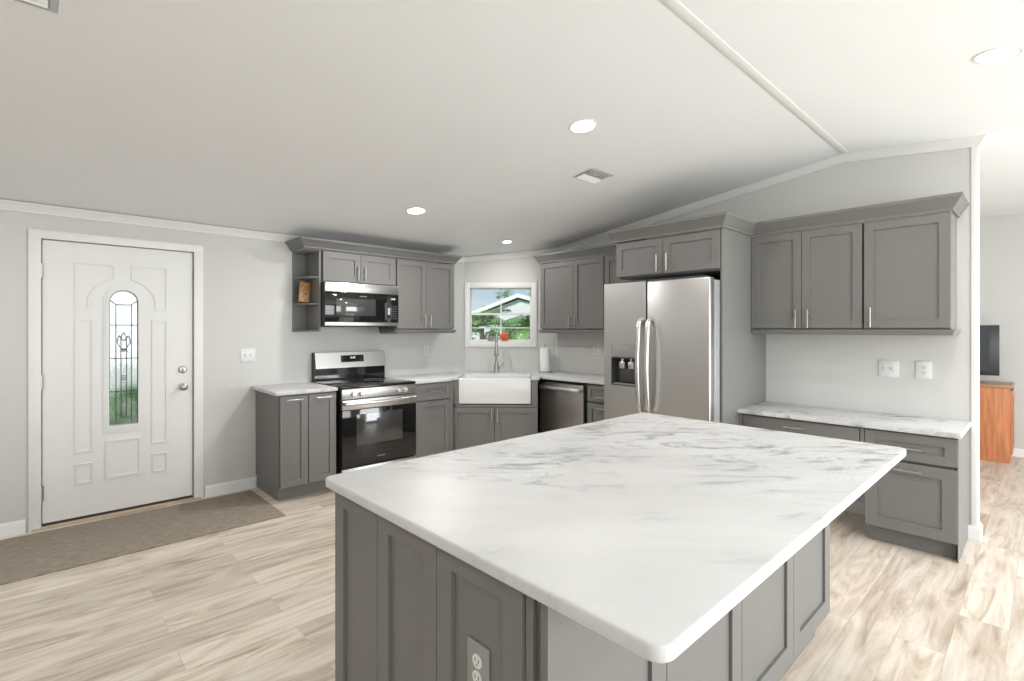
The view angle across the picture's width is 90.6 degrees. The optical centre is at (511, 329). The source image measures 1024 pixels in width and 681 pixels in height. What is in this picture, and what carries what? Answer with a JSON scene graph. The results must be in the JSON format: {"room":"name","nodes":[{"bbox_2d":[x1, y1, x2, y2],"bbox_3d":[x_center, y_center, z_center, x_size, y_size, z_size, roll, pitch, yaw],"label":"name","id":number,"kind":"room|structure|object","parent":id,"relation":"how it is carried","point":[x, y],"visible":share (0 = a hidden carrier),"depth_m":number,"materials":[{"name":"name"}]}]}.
{"room":"kitchen","nodes":[
{"label":"kitchen","id":0,"kind":"room"},
{"bbox_2d":[0,209,464,531],"bbox_3d":[-3.092,0.268,3.926,6.886,2.305,0.120,0,0,-43],"label":"wall","id":1,"kind":"structure","parent":0,"point":[247,282],"depth_m":4.42,"materials":[{"name":"paint"}]},
{"bbox_2d":[0,519,25,537],"bbox_3d":[-4.440,1.374,2.563,2.855,0.092,0.014,0,0,-43],"label":"baseboard","id":2,"kind":"structure","parent":1,"relation":"attached to","point":[16,527],"depth_m":3.50,"materials":[{"name":"paint"}]},
{"bbox_2d":[28,229,202,531],"bbox_3d":[-3.043,0.356,3.960,1.071,2.128,0.138,0,0,-43],"label":"trim","id":3,"kind":"structure","parent":1,"relation":"attached to","point":[35,236],"depth_m":3.63,"materials":[{"name":"paint"}]},
{"bbox_2d":[41,240,191,525],"bbox_3d":[-3.015,0.382,3.917,0.943,2.047,0.111,0,0,-43],"label":"door","id":4,"kind":"structure","parent":1,"relation":"in","point":[116,377],"depth_m":3.90,"materials":[{"name":"paint"}]},
{"bbox_2d":[32,496,200,531],"bbox_3d":[-3.032,1.413,3.949,1.035,0.014,0.130,0,0,-43],"label":"threshold","id":5,"kind":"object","parent":1,"relation":"attached to","point":[192,497],"depth_m":3.86,"materials":[{"name":"brown wood"}]},
{"bbox_2d":[205,477,255,496],"bbox_3d":[-2.458,1.374,4.432,0.399,0.092,0.014,0,0,-43],"label":"baseboard","id":6,"kind":"structure","parent":1,"relation":"attached to","point":[242,484],"depth_m":4.42,"materials":[{"name":"paint"}]},
{"bbox_2d":[240,348,254,361],"bbox_3d":[-2.357,0.228,4.524,0.125,0.122,0.016,0,0,-43],"label":"light switch","id":7,"kind":"object","parent":1,"relation":"attached to","point":[246,354],"visible":1,"depth_m":4.52,"materials":[{"name":"white plastic"}]},
{"bbox_2d":[292,249,320,331],"bbox_3d":[-1.922,-0.358,4.733,0.146,0.757,0.308,0,0,-43],"label":"corner shelf unit","id":8,"kind":"object","parent":1,"relation":"attached to","point":[306,264],"visible":0.99,"depth_m":4.79,"materials":[{"name":"grey paint"}]},
{"bbox_2d":[298,282,310,302],"bbox_3d":[-1.944,-0.348,4.740,0.119,0.198,0.045,0,0,-39],"label":"block","id":9,"kind":"object","parent":8,"relation":"on","point":[304,288],"visible":0.95,"depth_m":4.73,"materials":[{"name":"brown wood"}]},
{"bbox_2d":[321,250,394,285],"bbox_3d":[-1.567,-0.590,5.029,0.772,0.296,0.364,0,0,-43],"label":"upper cabinet","id":10,"kind":"object","parent":1,"relation":"attached to","point":[342,267],"visible":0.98,"depth_m":4.89,"materials":[{"name":"grey paint"}]},
{"bbox_2d":[321,282,397,333],"bbox_3d":[-1.550,-0.199,5.002,0.757,0.482,0.394,0,0,-43],"label":"microwave","id":11,"kind":"object","parent":10,"relation":"attached to","point":[342,304],"visible":1,"depth_m":4.84,"materials":[{"name":"black glass"}]},
{"bbox_2d":[285,236,461,263],"bbox_3d":[-1.345,-0.782,5.225,1.789,0.088,0.382,0,0,-43],"label":"crown molding","id":12,"kind":"structure","parent":10,"relation":"attached to","point":[300,242],"depth_m":4.93,"materials":[{"name":"grey paint"}]},
{"bbox_2d":[394,258,453,329],"bbox_3d":[-1.016,-0.369,5.548,0.739,0.738,0.364,0,0,-43],"label":"upper cabinet","id":13,"kind":"object","parent":1,"relation":"attached to","point":[425,289],"visible":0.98,"depth_m":5.42,"materials":[{"name":"grey paint"}]},
{"bbox_2d":[396,330,455,332],"bbox_3d":[-1.016,0.019,5.567,0.758,0.036,0.336,0,0,-43],"label":"rail","id":14,"kind":"object","parent":1,"relation":"attached to","point":[397,331],"visible":0.92,"depth_m":5.43,"materials":[{"name":"grey paint"}]},
{"bbox_2d":[424,345,428,355],"bbox_3d":[-0.983,0.238,5.825,0.072,0.118,0.009,0,0,-43],"label":"wall outlet","id":15,"kind":"object","parent":1,"relation":"attached to","point":[426,347],"visible":1,"depth_m":5.82,"materials":[{"name":"white plastic"}]},
{"bbox_2d":[0,134,988,262],"bbox_3d":[-1.444,-1.098,4.212,8.982,0.552,3.559,0,0,-12],"label":"trim","id":16,"kind":"structure","parent":1,"relation":"attached to","point":[981,141],"depth_m":4.10,"materials":[{"name":"paint"}]},
{"bbox_2d":[465,256,555,432],"bbox_3d":[-0.018,0.214,6.258,1.124,2.412,0.130,0,0,2],"label":"wall","id":17,"kind":"structure","parent":0,"point":[520,269],"depth_m":6.19,"materials":[{"name":"paint"}]},
{"bbox_2d":[464,282,536,346],"bbox_3d":[-0.137,-0.180,6.253,0.886,0.790,0.148,0,0,2],"label":"window","id":18,"kind":"structure","parent":17,"relation":"in","point":[468,287],"depth_m":6.19,"materials":[{"name":"paint"}]},
{"bbox_2d":[487,333,494,340],"bbox_3d":[-0.256,0.087,6.220,0.094,0.100,0.094,0,0,-43],"label":"succulent pot","id":19,"kind":"object","parent":18,"relation":"on","point":[490,336],"visible":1,"depth_m":6.19,"materials":[{"name":"grey ceramic"}]},
{"bbox_2d":[500,331,508,340],"bbox_3d":[-0.093,0.075,6.215,0.111,0.125,0.111,0,0,-21],"label":"ornament","id":20,"kind":"object","parent":18,"relation":"on","point":[504,336],"visible":1,"depth_m":6.18,"materials":[{"name":"orange ceramic"}]},
{"bbox_2d":[0,0,1023,256],"bbox_3d":[1.095,-1.198,2.556,11.100,0.652,7.818,0,0,-43],"label":"ceiling","id":21,"kind":"structure","parent":0,"point":[322,119],"depth_m":2.75,"materials":[{"name":"paint"}]},
{"bbox_2d":[16,0,57,10],"bbox_3d":[-1.722,-1.205,1.703,0.300,0.052,0.279,0,0,-43],"label":"ceiling vent","id":22,"kind":"object","parent":21,"relation":"in","point":[43,3],"visible":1,"depth_m":1.84,"materials":[{"name":"metal"}]},
{"bbox_2d":[406,207,425,213],"bbox_3d":[-0.833,-1.031,4.397,0.175,0.025,0.174,0,0,-38],"label":"recessed light","id":23,"kind":"object","parent":21,"relation":"in","point":[415,210],"visible":1,"depth_m":4.39,"materials":[{"name":"paint"}]},
{"bbox_2d":[569,119,596,132],"bbox_3d":[0.440,-1.260,3.140,0.175,0.025,0.174,0,0,-38],"label":"recessed light","id":24,"kind":"object","parent":21,"relation":"in","point":[584,125],"visible":1,"depth_m":3.13,"materials":[{"name":"paint"}]},
{"bbox_2d":[572,168,613,183],"bbox_3d":[0.632,-1.200,3.966,0.290,0.043,0.199,0,0,-43],"label":"ceiling vent","id":25,"kind":"object","parent":21,"relation":"in","point":[592,176],"visible":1,"depth_m":3.95,"materials":[{"name":"metal"}]},
{"bbox_2d":[660,0,848,153],"bbox_3d":[1.111,-1.386,2.539,10.900,0.037,0.052,0,0,-43],"label":"trim","id":26,"kind":"structure","parent":21,"relation":"attached to","point":[679,9],"depth_m":2.62,"materials":[{"name":"paint"}]},
{"bbox_2d":[972,46,1023,63],"bbox_3d":[2.263,-1.280,2.363,0.175,0.020,0.174,0,0,-38],"label":"recessed light","id":27,"kind":"object","parent":21,"relation":"in","point":[995,55],"visible":1,"depth_m":2.36,"materials":[{"name":"paint"}]},
{"bbox_2d":[0,456,1023,680],"bbox_3d":[1.078,1.480,2.574,10.900,0.120,7.668,0,0,-43],"label":"floor","id":28,"kind":"structure","parent":0,"point":[256,601],"depth_m":2.60,"materials":[{"name":"brown wood"}]},
{"bbox_2d":[0,490,284,584],"bbox_3d":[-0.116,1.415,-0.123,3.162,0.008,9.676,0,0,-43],"label":"runner rug","id":29,"kind":"object","parent":28,"relation":"on","point":[46,552],"visible":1,"depth_m":3.49,"materials":[{"name":"beige carpet"}]},
{"bbox_2d":[256,391,335,500],"bbox_3d":[-1.914,0.979,4.492,0.474,0.882,0.663,0,0,-43],"label":"base cabinet","id":30,"kind":"object","parent":28,"relation":"on","point":[296,434],"visible":0.96,"depth_m":4.28,"materials":[{"name":"grey paint"}]},
{"bbox_2d":[251,382,337,395],"bbox_3d":[-1.934,0.521,4.492,0.520,0.030,0.641,0,0,-43],"label":"countertop","id":31,"kind":"structure","parent":30,"relation":"on","point":[303,387],"depth_m":4.36,"materials":[{"name":"white stone"}]},
{"bbox_2d":[312,351,417,473],"bbox_3d":[-1.414,0.822,4.896,0.759,1.196,0.749,0,0,-43],"label":"range","id":32,"kind":"object","parent":28,"relation":"on","point":[376,413],"visible":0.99,"depth_m":4.73,"materials":[{"name":"black glass"}]},
{"bbox_2d":[313,377,415,388],"bbox_3d":[-1.426,0.513,4.910,0.758,0.022,0.622,0,0,-43],"label":"cooktop","id":33,"kind":"object","parent":32,"relation":"in","point":[340,382],"depth_m":4.82,"materials":[{"name":"black glass"}]},
{"bbox_2d":[414,381,452,457],"bbox_3d":[-0.994,0.979,5.359,0.478,0.882,0.663,0,0,-43],"label":"base cabinet","id":34,"kind":"object","parent":28,"relation":"on","point":[434,403],"visible":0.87,"depth_m":5.15,"materials":[{"name":"grey paint"}]},
{"bbox_2d":[452,380,537,450],"bbox_3d":[-0.177,0.979,5.622,0.913,0.882,0.556,0,0,2],"label":"base cabinet","id":35,"kind":"object","parent":28,"relation":"on","point":[473,424],"visible":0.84,"depth_m":5.39,"materials":[{"name":"grey paint"}]},
{"bbox_2d":[386,371,603,384],"bbox_3d":[0.070,0.521,5.276,1.916,0.030,2.251,0,0,-43],"label":"countertop","id":36,"kind":"structure","parent":35,"relation":"on","point":[535,375],"depth_m":5.47,"materials":[{"name":"white stone"}]},
{"bbox_2d":[459,374,530,403],"bbox_3d":[-0.178,0.653,5.621,0.767,0.270,0.498,0,0,2],"label":"farmhouse sink","id":37,"kind":"object","parent":36,"relation":"in","point":[473,388],"visible":1,"depth_m":5.37,"materials":[{"name":"white ceramic"}]},
{"bbox_2d":[494,336,503,372],"bbox_3d":[-0.154,0.290,5.908,0.123,0.431,0.252,0,0,-2],"label":"faucet","id":38,"kind":"object","parent":36,"relation":"on","point":[496,366],"visible":1,"depth_m":5.97,"materials":[{"name":"silver metal"}]},
{"bbox_2d":[539,344,551,372],"bbox_3d":[0.393,0.339,5.998,0.166,0.333,0.166,0,0,-43],"label":"paper towel holder","id":39,"kind":"object","parent":36,"relation":"on","point":[544,352],"visible":1,"depth_m":5.95,"materials":[{"name":"white paper"}]},
{"bbox_2d":[539,379,588,432],"bbox_3d":[0.704,0.982,5.495,0.667,0.876,0.625,0,0,-43],"label":"dishwasher","id":40,"kind":"object","parent":28,"relation":"on","point":[563,403],"visible":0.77,"depth_m":5.31,"materials":[{"name":"silver metal"}]},
{"bbox_2d":[335,492,829,680],"bbox_3d":[0.434,0.979,2.054,1.938,0.883,0.993,0,0,-43],"label":"kitchen island","id":41,"kind":"object","parent":28,"relation":"on","point":[407,608],"visible":0.48,"depth_m":1.48,"materials":[{"name":"grey paint"}]},
{"bbox_2d":[467,636,489,680],"bbox_3d":[-0.081,0.802,1.197,0.009,0.124,0.080,0,0,-43],"label":"wall outlet","id":42,"kind":"object","parent":41,"relation":"attached to","point":[478,655],"visible":1,"depth_m":1.19,"materials":[{"name":"white plastic"}]},
{"bbox_2d":[472,654,481,668],"bbox_3d":[-0.083,0.782,1.195,0.002,0.033,0.033,0,0,-43],"label":"receptacle","id":43,"kind":"object","parent":42,"relation":"attached to","point":[476,658],"depth_m":1.19,"materials":[{"name":"grey plastic"}]},
{"bbox_2d":[472,670,481,680],"bbox_3d":[-0.083,0.822,1.195,0.002,0.033,0.033,0,0,-43],"label":"receptacle","id":44,"kind":"object","parent":42,"relation":"attached to","point":[476,674],"depth_m":1.19,"materials":[{"name":"grey plastic"}]},
{"bbox_2d":[325,413,905,662],"bbox_3d":[0.519,0.521,1.954,1.997,0.030,1.301,0,0,-43],"label":"island countertop","id":45,"kind":"structure","parent":41,"relation":"on","point":[644,531],"depth_m":1.43,"materials":[{"name":"white stone"}]},
{"bbox_2d":[587,383,603,422],"bbox_3d":[1.131,0.979,5.097,0.610,0.882,0.530,0,0,-43],"label":"base cabinet","id":46,"kind":"object","parent":28,"relation":"on","point":[595,392],"visible":0.23,"depth_m":5.04,"materials":[{"name":"grey paint"}]},
{"bbox_2d":[604,275,720,422],"bbox_3d":[1.377,0.507,4.293,0.867,1.826,0.946,0,0,-43],"label":"refrigerator","id":47,"kind":"object","parent":28,"relation":"on","point":[662,337],"visible":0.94,"depth_m":3.98,"materials":[{"name":"silver metal"}]},
{"bbox_2d":[721,228,765,424],"bbox_3d":[1.893,0.325,4.117,0.854,2.190,0.014,0,0,-43],"label":"end panel","id":48,"kind":"object","parent":28,"relation":"on","point":[743,353],"visible":0.5,"depth_m":4.00,"materials":[{"name":"grey paint"}]},
{"bbox_2d":[739,413,865,441],"bbox_3d":[2.276,1.038,3.892,0.600,0.764,0.834,0,0,-43],"label":"drawer","id":49,"kind":"object","parent":28,"relation":"on","point":[844,432],"visible":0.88,"depth_m":3.67,"materials":[{"name":"grey paint"}]},
{"bbox_2d":[737,401,970,438],"bbox_3d":[2.447,0.639,3.715,0.598,0.032,1.326,0,0,-43],"label":"countertop","id":50,"kind":"structure","parent":49,"relation":"on","point":[948,428],"depth_m":3.55,"materials":[{"name":"white stone"}]},
{"bbox_2d":[865,428,967,562],"bbox_3d":[2.726,1.038,3.416,0.602,0.764,0.474,0,0,-43],"label":"base cabinet","id":51,"kind":"object","parent":28,"relation":"on","point":[921,503],"visible":0.8,"depth_m":3.22,"materials":[{"name":"grey paint"}]},
{"bbox_2d":[980,381,1013,463],"bbox_3d":[5.282,1.005,5.670,0.495,0.830,0.470,0,0,-43],"label":"media console","id":52,"kind":"object","parent":28,"relation":"on","point":[996,398],"visible":0.7,"depth_m":5.43,"materials":[{"name":"orange wood"}]},
{"bbox_2d":[980,325,999,375],"bbox_3d":[5.044,0.270,5.875,0.880,0.640,0.180,0,0,41],"label":"television","id":53,"kind":"object","parent":52,"relation":"on","point":[989,334],"visible":0.23,"depth_m":5.62,"materials":[{"name":"black glass"}]},
{"bbox_2d":[556,148,979,524],"bbox_3d":[1.885,0.020,4.838,0.120,2.800,3.794,0,0,-43],"label":"wall","id":54,"kind":"structure","parent":0,"point":[831,371],"depth_m":3.85,"materials":[{"name":"paint"}]},
{"bbox_2d":[540,256,604,329],"bbox_3d":[0.746,-0.385,5.694,0.358,0.770,0.908,0,0,-43],"label":"upper cabinet","id":55,"kind":"object","parent":54,"relation":"attached to","point":[572,291],"visible":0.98,"depth_m":5.57,"materials":[{"name":"grey paint"}]},
{"bbox_2d":[538,330,603,332],"bbox_3d":[0.926,0.019,5.523,0.331,0.036,1.448,0,0,-43],"label":"rail","id":56,"kind":"object","parent":55,"relation":"attached to","point":[540,331],"visible":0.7,"depth_m":5.58,"materials":[{"name":"grey paint"}]},
{"bbox_2d":[533,243,615,263],"bbox_3d":[0.878,-0.820,5.540,0.377,0.099,1.442,0,0,-43],"label":"crown molding","id":57,"kind":"structure","parent":55,"relation":"attached to","point":[608,249],"depth_m":5.49,"materials":[{"name":"grey paint"}]},
{"bbox_2d":[593,345,601,354],"bbox_3d":[0.964,0.230,5.719,0.010,0.115,0.118,0,0,-43],"label":"wall outlet","id":58,"kind":"object","parent":54,"relation":"attached to","point":[597,349],"visible":1,"depth_m":5.72,"materials":[{"name":"white plastic"}]},
{"bbox_2d":[605,255,630,283],"bbox_3d":[1.242,-0.385,5.168,0.358,0.770,0.528,0,0,-43],"label":"upper cabinet","id":59,"kind":"object","parent":54,"relation":"attached to","point":[610,261],"visible":0.04,"depth_m":5.21,"materials":[{"name":"grey paint"}]},
{"bbox_2d":[616,228,720,280],"bbox_3d":[1.546,-0.611,4.444,0.908,0.318,0.934,0,0,-43],"label":"upper cabinet","id":60,"kind":"object","parent":54,"relation":"attached to","point":[698,253],"visible":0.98,"depth_m":4.12,"materials":[{"name":"grey paint"}]},
{"bbox_2d":[606,191,968,243],"bbox_3d":[1.930,-0.820,3.920,2.438,0.099,0.751,0,0,39],"label":"crown molding","id":61,"kind":"structure","parent":60,"relation":"attached to","point":[957,202],"depth_m":3.81,"materials":[{"name":"grey paint"}]},
{"bbox_2d":[751,223,863,329],"bbox_3d":[2.344,-0.385,3.999,0.358,0.770,0.773,0,0,-43],"label":"upper cabinet","id":62,"kind":"object","parent":54,"relation":"attached to","point":[812,279],"visible":0.99,"depth_m":3.87,"materials":[{"name":"grey paint"}]},
{"bbox_2d":[751,330,960,334],"bbox_3d":[2.526,0.019,3.826,0.331,0.036,1.270,0,0,-43],"label":"rail","id":63,"kind":"object","parent":62,"relation":"attached to","point":[812,332],"visible":1,"depth_m":3.62,"materials":[{"name":"grey paint"}]},
{"bbox_2d":[879,360,898,376],"bbox_3d":[2.799,0.289,3.767,0.016,0.122,0.122,0,0,-43],"label":"light switch","id":64,"kind":"object","parent":54,"relation":"attached to","point":[888,368],"visible":1,"depth_m":3.77,"materials":[{"name":"white plastic"}]},
{"bbox_2d":[864,211,956,329],"bbox_3d":[2.774,-0.385,3.543,0.358,0.770,0.474,0,0,-43],"label":"upper cabinet","id":65,"kind":"object","parent":54,"relation":"attached to","point":[910,263],"visible":1,"depth_m":3.43,"materials":[{"name":"grey paint"}]},
{"bbox_2d":[844,501,982,540],"bbox_3d":[2.550,1.374,4.133,0.148,0.092,1.884,0,0,-43],"label":"baseboard","id":66,"kind":"structure","parent":54,"relation":"attached to","point":[974,533],"depth_m":3.49,"materials":[{"name":"paint"}]},
{"bbox_2d":[916,361,931,378],"bbox_3d":[2.943,0.289,3.620,0.009,0.126,0.092,0,0,-43],"label":"wall outlet","id":67,"kind":"object","parent":54,"relation":"attached to","point":[923,368],"visible":1,"depth_m":3.62,"materials":[{"name":"white plastic"}]},
{"bbox_2d":[971,146,977,526],"bbox_3d":[3.128,0.044,3.426,0.008,2.568,0.035,0,0,-43],"label":"trim","id":68,"kind":"structure","parent":54,"relation":"attached to","point":[974,150],"depth_m":3.42,"materials":[{"name":"paint"}]},
{"bbox_2d":[980,214,1023,448],"bbox_3d":[6.029,0.023,5.340,0.100,2.794,4.900,0,0,-43],"label":"wall","id":69,"kind":"structure","parent":0,"point":[1001,236],"depth_m":5.73,"materials":[{"name":"paint"}]},
{"bbox_2d":[1011,448,1023,457],"bbox_3d":[5.988,1.374,5.301,0.014,0.092,4.900,0,0,-43],"label":"baseboard","id":70,"kind":"structure","parent":69,"relation":"attached to","point":[1017,452],"depth_m":5.65,"materials":[{"name":"paint"}]},
{"label":"outside","id":71,"kind":"structure","parent":0,"visible":0},
{"bbox_3d":[-2.087,2.020,16.792,100.000,0.100,112.700,0,0,-43],"label":"ground","id":72,"kind":"structure","parent":71,"visible":0},
{"bbox_2d":[472,328,485,338],"bbox_3d":[-1.409,0.904,19.961,1.134,2.132,1.169,0,0,-43],"label":"shrub","id":73,"kind":"object","parent":72,"relation":"on","point":[477,330],"visible":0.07,"depth_m":20.01,"materials":[{"name":"green plant"}]},
{"bbox_2d":[485,330,499,338],"bbox_3d":[-0.898,0.961,21.502,1.126,2.019,1.147,0,0,-43],"label":"shrub","id":74,"kind":"object","parent":72,"relation":"on","point":[492,331],"visible":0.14,"depth_m":21.47,"materials":[{"name":"green plant"}]},
{"bbox_2d":[472,309,517,338],"bbox_3d":[-0.534,0.780,10.030,1.395,2.380,1.391,0,0,27],"label":"palm tree","id":75,"kind":"object","parent":72,"relation":"on","point":[486,321],"visible":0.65,"depth_m":9.87,"materials":[{"name":"green plant"}]},
{"bbox_2d":[472,293,529,338],"bbox_3d":[1.215,0.060,30.573,7.300,3.820,9.500,0,0,-1],"label":"house","id":76,"kind":"structure","parent":72,"relation":"on","point":[517,303],"depth_m":26.00,"materials":[{"name":"white paint"}]},
{"bbox_2d":[496,290,513,298],"bbox_3d":[-0.621,-0.912,48.271,1.978,5.768,1.947,0,0,-15],"label":"palm tree","id":77,"kind":"object","parent":72,"relation":"on","point":[505,294],"visible":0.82,"depth_m":48.20,"materials":[{"name":"green plant"}]},
{"bbox_2d":[499,315,529,338],"bbox_3d":[0.446,0.761,12.516,1.548,2.418,1.785,0,0,13],"label":"palm tree","id":78,"kind":"object","parent":72,"relation":"on","point":[524,322],"visible":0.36,"depth_m":12.34,"materials":[{"name":"green plant"}]},
{"bbox_2d":[511,329,526,338],"bbox_3d":[0.411,0.928,21.511,1.150,2.083,1.111,0,0,-43],"label":"shrub","id":79,"kind":"object","parent":72,"relation":"on","point":[518,329],"visible":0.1,"depth_m":21.40,"materials":[{"name":"green plant"}]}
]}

